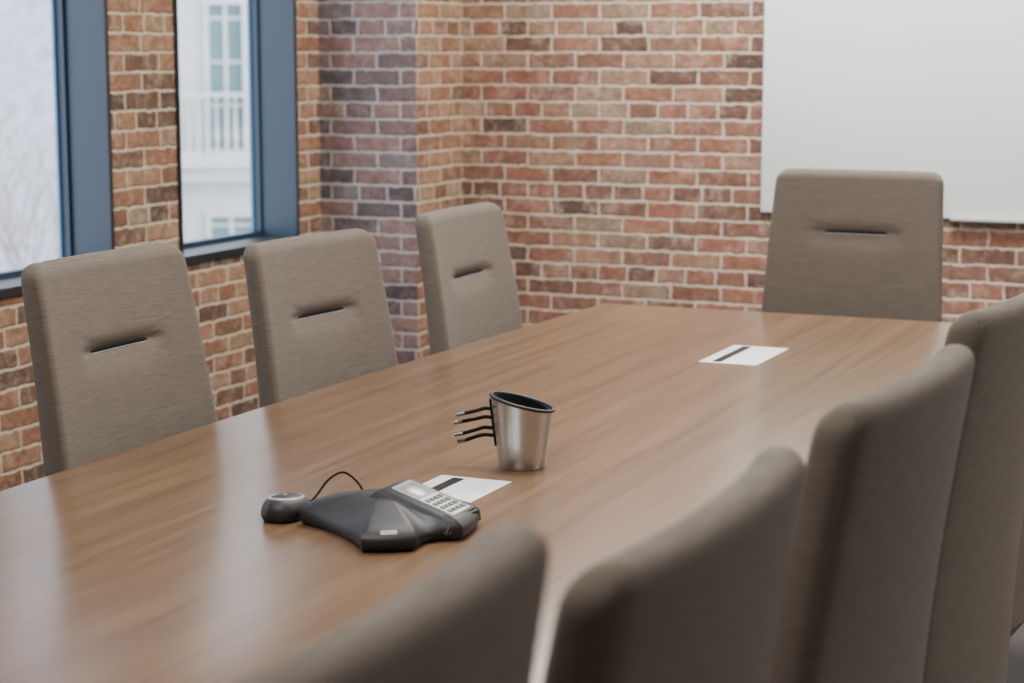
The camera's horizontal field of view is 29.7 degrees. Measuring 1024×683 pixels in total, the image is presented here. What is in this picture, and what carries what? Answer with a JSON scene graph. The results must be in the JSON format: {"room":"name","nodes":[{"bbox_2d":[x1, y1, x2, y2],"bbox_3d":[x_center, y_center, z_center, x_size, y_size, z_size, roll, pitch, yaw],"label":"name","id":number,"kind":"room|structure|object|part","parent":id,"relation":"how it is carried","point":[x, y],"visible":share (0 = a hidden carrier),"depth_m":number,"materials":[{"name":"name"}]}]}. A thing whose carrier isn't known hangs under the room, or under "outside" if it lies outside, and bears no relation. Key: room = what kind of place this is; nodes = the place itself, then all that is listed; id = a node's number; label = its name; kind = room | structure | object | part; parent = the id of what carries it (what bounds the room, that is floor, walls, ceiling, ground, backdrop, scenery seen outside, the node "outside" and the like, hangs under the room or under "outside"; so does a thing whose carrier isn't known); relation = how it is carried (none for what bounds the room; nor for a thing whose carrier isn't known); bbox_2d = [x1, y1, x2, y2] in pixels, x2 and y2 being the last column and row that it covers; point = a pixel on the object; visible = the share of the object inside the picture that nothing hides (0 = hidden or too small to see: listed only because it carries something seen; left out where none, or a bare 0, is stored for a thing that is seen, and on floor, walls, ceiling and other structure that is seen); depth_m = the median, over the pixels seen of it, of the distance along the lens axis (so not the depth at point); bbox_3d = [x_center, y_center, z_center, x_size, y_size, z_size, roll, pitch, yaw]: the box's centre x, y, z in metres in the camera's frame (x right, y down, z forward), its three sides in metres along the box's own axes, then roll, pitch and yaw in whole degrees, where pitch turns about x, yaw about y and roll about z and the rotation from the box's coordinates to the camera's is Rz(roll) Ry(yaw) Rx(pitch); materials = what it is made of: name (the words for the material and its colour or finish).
{"room":"conference room","nodes":[
{"label":"conference room","id":0,"kind":"room"},
{"bbox_2d":[0,0,320,490],"bbox_3d":[-2.185,-0.531,3.755,0.180,2.750,8.400,4,9,23],"label":"wall","id":1,"kind":"structure","parent":0,"point":[140,32],"depth_m":6.00,"materials":[{"name":"brick"}]},
{"bbox_2d":[0,0,114,297],"bbox_3d":[-1.435,-0.999,5.408,0.195,1.718,0.753,4,9,23],"label":"window","id":2,"kind":"structure","parent":1,"relation":"in","point":[79,28],"depth_m":5.79,"materials":[{"name":"blue paint"}]},
{"bbox_2d":[173,0,299,264],"bbox_3d":[-0.990,-1.151,6.416,0.195,1.718,0.758,4,9,23],"label":"window","id":3,"kind":"structure","parent":1,"relation":"in","point":[271,24],"depth_m":6.79,"materials":[{"name":"blue paint"}]},
{"bbox_2d":[318,0,462,364],"bbox_3d":[-0.438,-1.021,7.003,0.390,2.750,0.380,4,9,23],"label":"wall pier","id":4,"kind":"object","parent":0,"point":[390,71],"visible":0.44,"depth_m":6.88,"materials":[{"name":"brick"}]},
{"bbox_2d":[462,0,1023,326],"bbox_3d":[1.961,-0.920,6.334,5.330,2.750,0.300,4,9,23],"label":"wall","id":5,"kind":"structure","parent":0,"point":[617,144],"depth_m":6.88,"materials":[{"name":"red brick"}]},
{"bbox_2d":[761,0,1023,223],"bbox_3d":[1.960,-0.967,6.134,2.400,1.206,0.050,4,9,23],"label":"whiteboard","id":6,"kind":"object","parent":5,"relation":"attached to","point":[937,86],"visible":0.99,"depth_m":6.45,"materials":[{"name":"white glass"}]},
{"bbox_2d":[950,217,1023,223],"bbox_3d":[2.236,-0.357,6.094,1.690,0.010,0.032,4,9,23],"label":"marker tray","id":7,"kind":"object","parent":6,"relation":"on","point":[1020,220],"depth_m":6.37,"materials":[{"name":"silver metal"}]},
{"bbox_2d":[1006,623,1023,682],"bbox_3d":[0.217,1.101,2.829,5.510,0.200,8.600,4,9,23],"label":"floor","id":8,"kind":"structure","parent":0,"point":[1015,670],"depth_m":4.53,"materials":[{"name":"grey carpet"}]},
{"bbox_2d":[21,243,216,476],"bbox_3d":[-0.475,0.387,3.327,0.584,1.063,0.496,4,9,23],"label":"chair","id":9,"kind":"object","parent":8,"relation":"on","point":[119,363],"visible":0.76,"depth_m":3.34,"materials":[{"name":"beige fabric"}]},
{"bbox_3d":[-0.688,0.010,3.365,0.010,0.002,0.162,4,9,23],"label":"slot trim","id":10,"kind":"part","parent":9,"relation":"part of","materials":[{"name":"brown fabric"}]},
{"bbox_2d":[243,229,397,407],"bbox_3d":[-0.198,0.306,3.980,0.584,1.028,0.496,5,10,28],"label":"chair","id":11,"kind":"object","parent":8,"relation":"on","point":[320,316],"visible":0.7,"depth_m":4.01,"materials":[{"name":"beige fabric"}]},
{"bbox_3d":[-0.403,-0.056,4.038,0.010,0.002,0.162,5,10,28],"label":"slot trim","id":12,"kind":"part","parent":11,"relation":"part of","materials":[{"name":"brown fabric"}]},
{"bbox_2d":[231,522,549,682],"bbox_3d":[-0.311,0.679,1.106,0.584,1.147,0.496,4,9,23],"label":"chair","id":13,"kind":"object","parent":8,"relation":"on","point":[476,617],"visible":1,"depth_m":0.96,"materials":[{"name":"beige fabric"}]},
{"bbox_2d":[415,202,522,354],"bbox_3d":[0.106,0.202,4.651,0.584,1.034,0.496,4,9,22],"label":"chair","id":14,"kind":"object","parent":8,"relation":"on","point":[470,289],"visible":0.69,"depth_m":4.66,"materials":[{"name":"beige fabric"}]},
{"bbox_2d":[0,304,951,682],"bbox_3d":[-0.112,0.611,2.890,1.290,0.750,4.480,4,9,23],"label":"conference table","id":15,"kind":"object","parent":8,"relation":"on","point":[159,561],"visible":0.67,"depth_m":3.00,"materials":[{"name":"brown wood"}]},
{"bbox_2d":[261,471,362,523],"bbox_3d":[-0.296,0.224,2.804,0.071,0.040,0.200,5,10,32],"label":"microphone","id":16,"kind":"object","parent":15,"relation":"on","point":[283,508],"visible":0.93,"depth_m":2.73,"materials":[{"name":"black plastic"}]},
{"bbox_3d":[-0.322,0.222,2.764,0.046,0.011,0.079,2,9,13],"label":"trim","id":17,"kind":"part","parent":16,"relation":"part of","materials":[{"name":"silver metal"}]},
{"bbox_2d":[299,478,480,551],"bbox_3d":[-0.183,0.234,2.666,0.256,0.063,0.222,4,9,23],"label":"phone","id":18,"kind":"object","parent":15,"relation":"on","point":[406,514],"visible":1,"depth_m":2.64,"materials":[{"name":"black plastic"}]},
{"bbox_3d":[-0.134,0.206,2.686,0.040,0.001,0.050,22,16,20],"label":"display frame","id":19,"kind":"part","parent":18,"relation":"part of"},
{"bbox_3d":[-0.120,0.225,2.682,0.135,0.023,0.105,22,16,20],"label":"keypad panel","id":20,"kind":"part","parent":18,"relation":"part of","materials":[{"name":"silver metal"}]},
{"bbox_3d":[-0.112,0.216,2.677,0.100,0.002,0.056,22,16,20],"label":"panel","id":21,"kind":"part","parent":18,"relation":"part of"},
{"bbox_2d":[423,475,510,502],"bbox_3d":[-0.106,0.230,2.891,0.120,0.002,0.252,4,9,23],"label":"paper","id":22,"kind":"object","parent":15,"relation":"on","point":[467,489],"visible":0.48,"depth_m":2.95,"materials":[{"name":"white paper"}]},
{"bbox_2d":[489,391,554,470],"bbox_3d":[0.016,0.141,3.088,0.106,0.120,0.106,0,9,0],"label":"cup","id":23,"kind":"object","parent":15,"relation":"on","point":[521,424],"visible":1,"depth_m":3.06,"materials":[{"name":"metal"}]},
{"bbox_2d":[454,415,490,424],"bbox_3d":[-0.061,0.125,3.088,0.064,0.017,0.008,1,9,4],"label":"charging cable","id":24,"kind":"object","parent":23,"relation":"attached to","point":[460,421],"visible":1,"depth_m":3.08,"materials":[{"name":"black rubber"}]},
{"bbox_3d":[-0.055,0.124,3.087,0.051,0.014,0.007,1,9,5],"label":"cable cord","id":25,"kind":"part","parent":24,"relation":"part of","materials":[{"name":"black rubber"}]},
{"bbox_2d":[454,425,491,436],"bbox_3d":[-0.061,0.143,3.086,0.063,0.018,0.008,-1,9,-4],"label":"charging cable","id":26,"kind":"object","parent":23,"relation":"attached to","point":[461,433],"visible":1,"depth_m":3.08,"materials":[{"name":"black rubber"}]},
{"bbox_3d":[-0.054,0.142,3.086,0.050,0.015,0.007,-1,9,-5],"label":"cable cord","id":27,"kind":"part","parent":26,"relation":"part of","materials":[{"name":"black rubber"}]},
{"bbox_2d":[456,406,489,416],"bbox_3d":[-0.059,0.112,3.080,0.060,0.016,0.009,-1,9,-7],"label":"charging cable","id":28,"kind":"object","parent":23,"relation":"attached to","point":[462,413],"visible":1,"depth_m":3.08,"materials":[{"name":"black rubber"}]},
{"bbox_3d":[-0.053,0.110,3.081,0.048,0.013,0.008,-1,9,-7],"label":"cable cord","id":29,"kind":"part","parent":28,"relation":"part of","materials":[{"name":"black rubber"}]},
{"bbox_2d":[457,433,492,442],"bbox_3d":[-0.059,0.155,3.093,0.060,0.019,0.009,1,9,7],"label":"charging cable","id":30,"kind":"object","parent":23,"relation":"attached to","point":[462,440],"visible":1,"depth_m":3.09,"materials":[{"name":"black rubber"}]},
{"bbox_2d":[699,345,788,365],"bbox_3d":[0.509,0.029,4.224,0.128,0.002,0.255,4,9,23],"label":"paper","id":31,"kind":"object","parent":15,"relation":"on","point":[735,354],"visible":1,"depth_m":4.21,"materials":[{"name":"white paper"}]},
{"bbox_2d":[541,446,805,682],"bbox_3d":[-0.097,0.636,1.562,0.584,1.096,0.496,4,9,23],"label":"chair","id":32,"kind":"object","parent":8,"relation":"on","point":[699,599],"visible":1,"depth_m":1.29,"materials":[{"name":"beige fabric"}]},
{"bbox_2d":[761,168,943,321],"bbox_3d":[0.801,0.135,4.866,0.496,1.103,0.584,4,9,23],"label":"chair","id":33,"kind":"object","parent":8,"relation":"on","point":[842,242],"visible":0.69,"depth_m":5.01,"materials":[{"name":"beige fabric"}]},
{"bbox_3d":[0.895,-0.280,5.020,0.162,0.002,0.010,4,9,23],"label":"slot trim","id":34,"kind":"part","parent":33,"relation":"part of","materials":[{"name":"black plastic"}]},
{"bbox_2d":[770,344,974,682],"bbox_3d":[0.159,0.554,2.091,0.584,1.100,0.496,4,10,26],"label":"chair","id":35,"kind":"object","parent":8,"relation":"on","point":[880,465],"visible":0.97,"depth_m":1.79,"materials":[{"name":"beige fabric"}]},
{"bbox_2d":[922,293,1023,682],"bbox_3d":[0.442,0.457,2.772,0.584,1.090,0.496,5,10,28],"label":"chair","id":36,"kind":"object","parent":8,"relation":"on","point":[968,641],"visible":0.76,"depth_m":2.51,"materials":[{"name":"beige fabric"}]},
{"bbox_2d":[1010,513,1023,637],"bbox_3d":[0.755,0.353,3.568,0.584,1.058,0.496,4,10,27],"label":"chair","id":37,"kind":"object","parent":8,"relation":"on","point":[1018,602],"visible":0.05,"depth_m":3.32,"materials":[{"name":"beige fabric"}]},
{"bbox_3d":[0.717,0.463,3.605,0.470,0.103,0.470,4,10,27],"label":"seat","id":38,"kind":"part","parent":37,"relation":"part of","materials":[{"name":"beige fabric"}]},
{"label":"outside","id":39,"kind":"structure","parent":0,"visible":0},
{"bbox_3d":[-21.408,2.777,31.950,55.800,0.200,80.000,4,9,23],"label":"ground","id":40,"kind":"structure","parent":39,"visible":0},
{"bbox_2d":[0,0,58,271],"bbox_3d":[-11.526,-3.888,21.828,14.100,16.000,5.200,-2,9,-11],"label":"sky","id":41,"kind":"structure","parent":40,"relation":"on","point":[25,25],"depth_m":20.84,"materials":[{"name":"white"}]},
{"bbox_2d":[0,76,58,269],"bbox_3d":[-4.654,1.342,15.594,3.648,7.521,3.973,0,9,-3],"label":"bare tree","id":42,"kind":"object","parent":40,"relation":"on","point":[8,223],"visible":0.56,"depth_m":14.95,"materials":[{"name":"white plant"}]},
{"bbox_2d":[178,0,250,241],"bbox_3d":[-2.729,-4.771,34.392,13.500,14.000,6.500,-1,9,-8],"label":"building","id":43,"kind":"structure","parent":40,"relation":"on","point":[212,34],"depth_m":31.30,"materials":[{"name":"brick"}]},
{"bbox_3d":[-6.409,-3.447,30.797,4.945,1.033,0.120,-1,9,-8],"label":"balcony railing","id":44,"kind":"part","parent":43,"relation":"part of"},
{"bbox_3d":[-6.409,-2.767,31.093,5.000,0.400,0.500,-1,9,-8],"label":"cornice","id":45,"kind":"part","parent":43,"relation":"part of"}
]}

